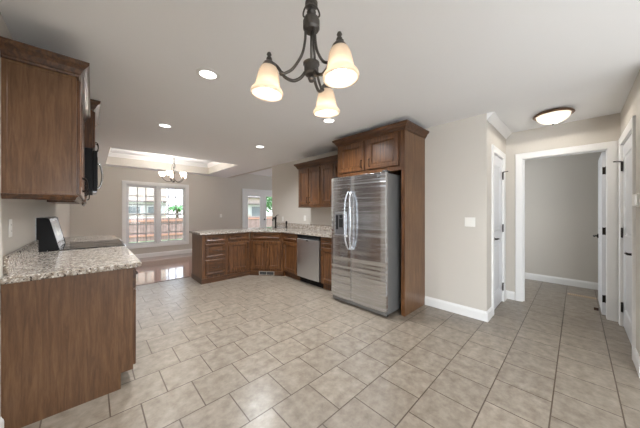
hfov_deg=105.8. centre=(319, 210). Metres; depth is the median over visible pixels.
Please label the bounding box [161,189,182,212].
grille
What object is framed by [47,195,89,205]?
upper cabinet
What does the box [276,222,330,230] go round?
backsplash
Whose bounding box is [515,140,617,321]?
trim
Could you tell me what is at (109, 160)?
trim
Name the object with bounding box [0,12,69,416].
wall
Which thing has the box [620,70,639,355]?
wall
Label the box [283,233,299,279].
base cabinet
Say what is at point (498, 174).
door
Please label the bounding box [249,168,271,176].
ceiling
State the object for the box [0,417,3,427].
baseboard
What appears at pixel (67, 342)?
base cabinet
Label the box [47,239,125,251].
cooktop
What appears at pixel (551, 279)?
baseboard
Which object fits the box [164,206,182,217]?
palm tree
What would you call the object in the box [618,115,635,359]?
trim
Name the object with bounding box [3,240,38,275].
backsplash
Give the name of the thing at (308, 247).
dishwasher
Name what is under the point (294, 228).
countertop
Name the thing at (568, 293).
floor vent
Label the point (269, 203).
tree
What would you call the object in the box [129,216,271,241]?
privacy fence
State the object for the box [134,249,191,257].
baseboard
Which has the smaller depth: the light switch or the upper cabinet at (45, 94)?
the upper cabinet at (45, 94)
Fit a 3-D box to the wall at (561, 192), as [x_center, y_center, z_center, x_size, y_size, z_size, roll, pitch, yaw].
[4.153,-0.150,4.532,0.120,2.900,3.900,0,0,-43]
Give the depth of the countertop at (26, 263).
1.78 m
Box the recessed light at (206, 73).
[196,67,219,79]
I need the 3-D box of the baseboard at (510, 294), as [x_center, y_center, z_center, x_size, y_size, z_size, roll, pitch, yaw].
[2.806,1.241,3.572,0.016,0.118,0.106,0,0,-43]
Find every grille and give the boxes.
[129,187,153,213]
[129,215,153,242]
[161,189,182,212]
[161,215,182,239]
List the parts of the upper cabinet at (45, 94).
panel, light rail, crown molding, door, door, door, pull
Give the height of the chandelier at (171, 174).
0.740 m
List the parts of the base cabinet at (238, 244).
drawer, door, trim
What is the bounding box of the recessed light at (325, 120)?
[322,117,335,122]
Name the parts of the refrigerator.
freezer door, handle, handle, fresh food door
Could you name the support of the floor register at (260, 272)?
attached to the base cabinet at (266, 248)
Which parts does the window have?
sash, sash, sash, sash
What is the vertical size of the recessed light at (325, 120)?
0.010 m
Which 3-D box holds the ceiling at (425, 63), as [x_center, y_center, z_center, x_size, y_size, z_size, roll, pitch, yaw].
[-0.310,-1.375,3.329,4.885,0.450,11.270,0,0,-43]
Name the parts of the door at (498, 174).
panel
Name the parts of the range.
control panel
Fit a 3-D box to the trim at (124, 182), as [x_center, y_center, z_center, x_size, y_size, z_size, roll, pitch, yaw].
[-4.657,0.105,6.962,1.614,1.834,0.019,0,0,-43]
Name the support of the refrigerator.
on the floor
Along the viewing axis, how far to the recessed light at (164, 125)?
3.24 m
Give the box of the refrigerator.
[331,170,400,316]
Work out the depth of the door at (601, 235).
3.01 m
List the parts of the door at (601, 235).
panel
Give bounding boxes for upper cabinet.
[0,36,89,203]
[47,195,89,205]
[84,99,100,150]
[294,159,320,207]
[318,154,337,206]
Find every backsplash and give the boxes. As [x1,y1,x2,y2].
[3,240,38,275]
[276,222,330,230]
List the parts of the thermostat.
plate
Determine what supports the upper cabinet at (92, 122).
attached to the wall at (23, 213)
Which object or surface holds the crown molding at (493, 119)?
attached to the wall at (495, 138)
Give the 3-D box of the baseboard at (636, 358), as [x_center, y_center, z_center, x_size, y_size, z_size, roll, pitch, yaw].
[2.604,1.241,1.984,0.312,0.118,0.016,0,0,-43]
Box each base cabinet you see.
[1,268,137,427]
[191,233,226,284]
[227,232,249,278]
[250,232,285,275]
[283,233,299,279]
[320,237,330,290]
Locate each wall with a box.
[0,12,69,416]
[70,165,271,253]
[227,113,488,310]
[489,123,505,307]
[506,113,619,291]
[525,151,604,282]
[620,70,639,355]
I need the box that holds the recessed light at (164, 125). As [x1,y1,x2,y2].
[157,123,172,127]
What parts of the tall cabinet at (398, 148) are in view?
door, crown molding, door, panel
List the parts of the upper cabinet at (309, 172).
door, crown molding, light rail, door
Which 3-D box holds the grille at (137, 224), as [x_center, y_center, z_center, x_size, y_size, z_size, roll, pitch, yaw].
[-4.971,0.498,6.753,0.574,0.748,0.006,0,0,-43]
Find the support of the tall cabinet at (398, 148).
on the floor
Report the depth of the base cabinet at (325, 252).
3.94 m
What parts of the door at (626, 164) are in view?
panel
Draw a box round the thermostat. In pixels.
[632,193,639,206]
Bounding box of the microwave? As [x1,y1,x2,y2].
[85,148,102,194]
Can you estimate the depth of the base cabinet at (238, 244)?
4.74 m
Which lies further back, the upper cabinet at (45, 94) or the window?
the window
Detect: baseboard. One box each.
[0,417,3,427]
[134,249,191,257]
[425,296,492,321]
[506,290,514,299]
[525,272,597,289]
[633,348,639,377]
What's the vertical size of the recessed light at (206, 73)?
0.010 m
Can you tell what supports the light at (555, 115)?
attached to the ceiling at (425, 63)
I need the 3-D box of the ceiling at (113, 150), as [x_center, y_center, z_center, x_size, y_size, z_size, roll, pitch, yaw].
[-3.646,-1.525,5.976,2.470,0.190,2.140,0,0,-43]
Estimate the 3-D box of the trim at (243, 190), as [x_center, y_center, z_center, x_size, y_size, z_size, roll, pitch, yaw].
[-2.157,0.244,9.317,1.764,2.112,0.019,0,0,-43]
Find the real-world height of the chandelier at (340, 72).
0.683 m
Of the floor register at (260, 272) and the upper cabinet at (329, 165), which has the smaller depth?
the upper cabinet at (329, 165)
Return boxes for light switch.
[465,217,474,226]
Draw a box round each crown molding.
[108,148,219,167]
[487,112,511,138]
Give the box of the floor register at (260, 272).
[259,271,273,274]
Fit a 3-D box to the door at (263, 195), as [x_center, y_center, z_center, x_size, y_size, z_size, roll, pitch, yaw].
[-2.205,0.285,9.368,1.600,2.030,0.120,0,0,-43]
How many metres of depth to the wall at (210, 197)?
7.29 m
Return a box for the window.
[126,184,185,245]
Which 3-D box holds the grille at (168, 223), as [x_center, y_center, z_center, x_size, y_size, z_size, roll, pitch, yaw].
[-4.430,0.498,7.262,0.574,0.748,0.006,0,0,-43]
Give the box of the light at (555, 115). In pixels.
[533,107,574,124]
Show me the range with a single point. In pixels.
(48, 231)
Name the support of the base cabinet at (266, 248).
on the floor
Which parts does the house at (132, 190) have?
pane, pane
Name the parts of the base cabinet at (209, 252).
panel, trim, drawer, drawer, drawer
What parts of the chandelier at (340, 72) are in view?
lamp shade, arm, stem, arm, lamp shade, arm, bulb, lamp shade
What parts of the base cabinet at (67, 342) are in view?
drawer, door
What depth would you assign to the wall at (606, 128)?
3.33 m
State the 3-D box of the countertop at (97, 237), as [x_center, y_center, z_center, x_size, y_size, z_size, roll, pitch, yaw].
[-3.275,0.346,3.396,0.658,0.154,0.965,0,0,-43]
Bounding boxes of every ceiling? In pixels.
[0,0,639,177]
[110,148,212,164]
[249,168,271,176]
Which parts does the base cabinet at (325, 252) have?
drawer, door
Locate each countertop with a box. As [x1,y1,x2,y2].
[0,240,141,284]
[64,235,118,241]
[189,222,330,237]
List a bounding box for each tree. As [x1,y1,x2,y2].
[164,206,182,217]
[266,197,271,212]
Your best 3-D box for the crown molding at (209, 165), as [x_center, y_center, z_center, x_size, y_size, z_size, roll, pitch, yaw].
[-3.646,-1.387,5.976,2.406,0.085,2.076,0,0,-43]
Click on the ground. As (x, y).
(166, 217)
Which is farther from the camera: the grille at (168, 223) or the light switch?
the grille at (168, 223)
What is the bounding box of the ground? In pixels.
[129,217,182,242]
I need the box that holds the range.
[35,216,125,251]
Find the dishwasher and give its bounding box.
[297,234,322,287]
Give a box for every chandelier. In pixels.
[158,156,186,182]
[251,0,358,117]
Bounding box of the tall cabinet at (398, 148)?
[332,120,428,316]
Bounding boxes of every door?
[244,191,271,227]
[494,155,507,309]
[593,151,605,314]
[613,134,631,344]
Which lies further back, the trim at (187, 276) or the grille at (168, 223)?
the grille at (168, 223)
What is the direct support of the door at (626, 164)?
in the wall at (631, 107)
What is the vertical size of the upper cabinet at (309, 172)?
0.874 m
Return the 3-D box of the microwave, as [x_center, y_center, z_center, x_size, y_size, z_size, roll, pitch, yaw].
[-2.740,-0.426,2.704,0.486,0.454,0.762,0,0,-43]
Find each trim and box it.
[105,147,235,173]
[122,180,188,248]
[136,276,188,285]
[242,188,271,227]
[491,144,505,315]
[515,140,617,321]
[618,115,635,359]
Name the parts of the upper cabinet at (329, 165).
door, crown molding, door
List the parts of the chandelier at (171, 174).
lamp shade, lamp shade, lamp shade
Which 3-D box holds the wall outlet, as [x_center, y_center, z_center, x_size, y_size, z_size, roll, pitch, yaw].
[-1.992,0.110,1.558,0.007,0.115,0.070,0,0,-43]
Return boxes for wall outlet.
[9,219,11,236]
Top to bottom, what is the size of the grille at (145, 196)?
0.732 m
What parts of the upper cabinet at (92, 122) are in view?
door, crown molding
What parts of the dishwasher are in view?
pocket handle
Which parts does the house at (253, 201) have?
pane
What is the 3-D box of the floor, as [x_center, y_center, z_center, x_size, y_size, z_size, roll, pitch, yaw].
[0.964,1.350,4.529,8.625,0.100,11.510,0,0,-43]
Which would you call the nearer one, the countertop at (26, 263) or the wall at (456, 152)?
the countertop at (26, 263)
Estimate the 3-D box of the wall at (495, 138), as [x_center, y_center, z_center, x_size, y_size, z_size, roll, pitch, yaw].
[2.371,-0.150,3.317,1.000,2.900,0.120,0,0,-43]
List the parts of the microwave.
door, handle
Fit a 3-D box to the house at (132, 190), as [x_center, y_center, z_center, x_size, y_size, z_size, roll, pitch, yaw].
[-21.552,-2.850,22.287,12.000,8.800,9.200,0,0,-43]
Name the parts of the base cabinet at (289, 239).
drawer, door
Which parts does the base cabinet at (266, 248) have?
door, trim, false drawer, door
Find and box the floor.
[22,253,639,427]
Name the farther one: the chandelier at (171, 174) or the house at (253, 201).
the house at (253, 201)
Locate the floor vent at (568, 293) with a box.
[568,293,596,299]
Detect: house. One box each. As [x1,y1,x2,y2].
[129,187,167,218]
[248,196,259,216]
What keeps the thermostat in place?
attached to the wall at (631, 107)
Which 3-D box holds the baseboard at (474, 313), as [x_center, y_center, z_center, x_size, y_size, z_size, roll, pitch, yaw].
[1.797,1.241,3.179,0.248,0.118,0.737,0,0,-43]

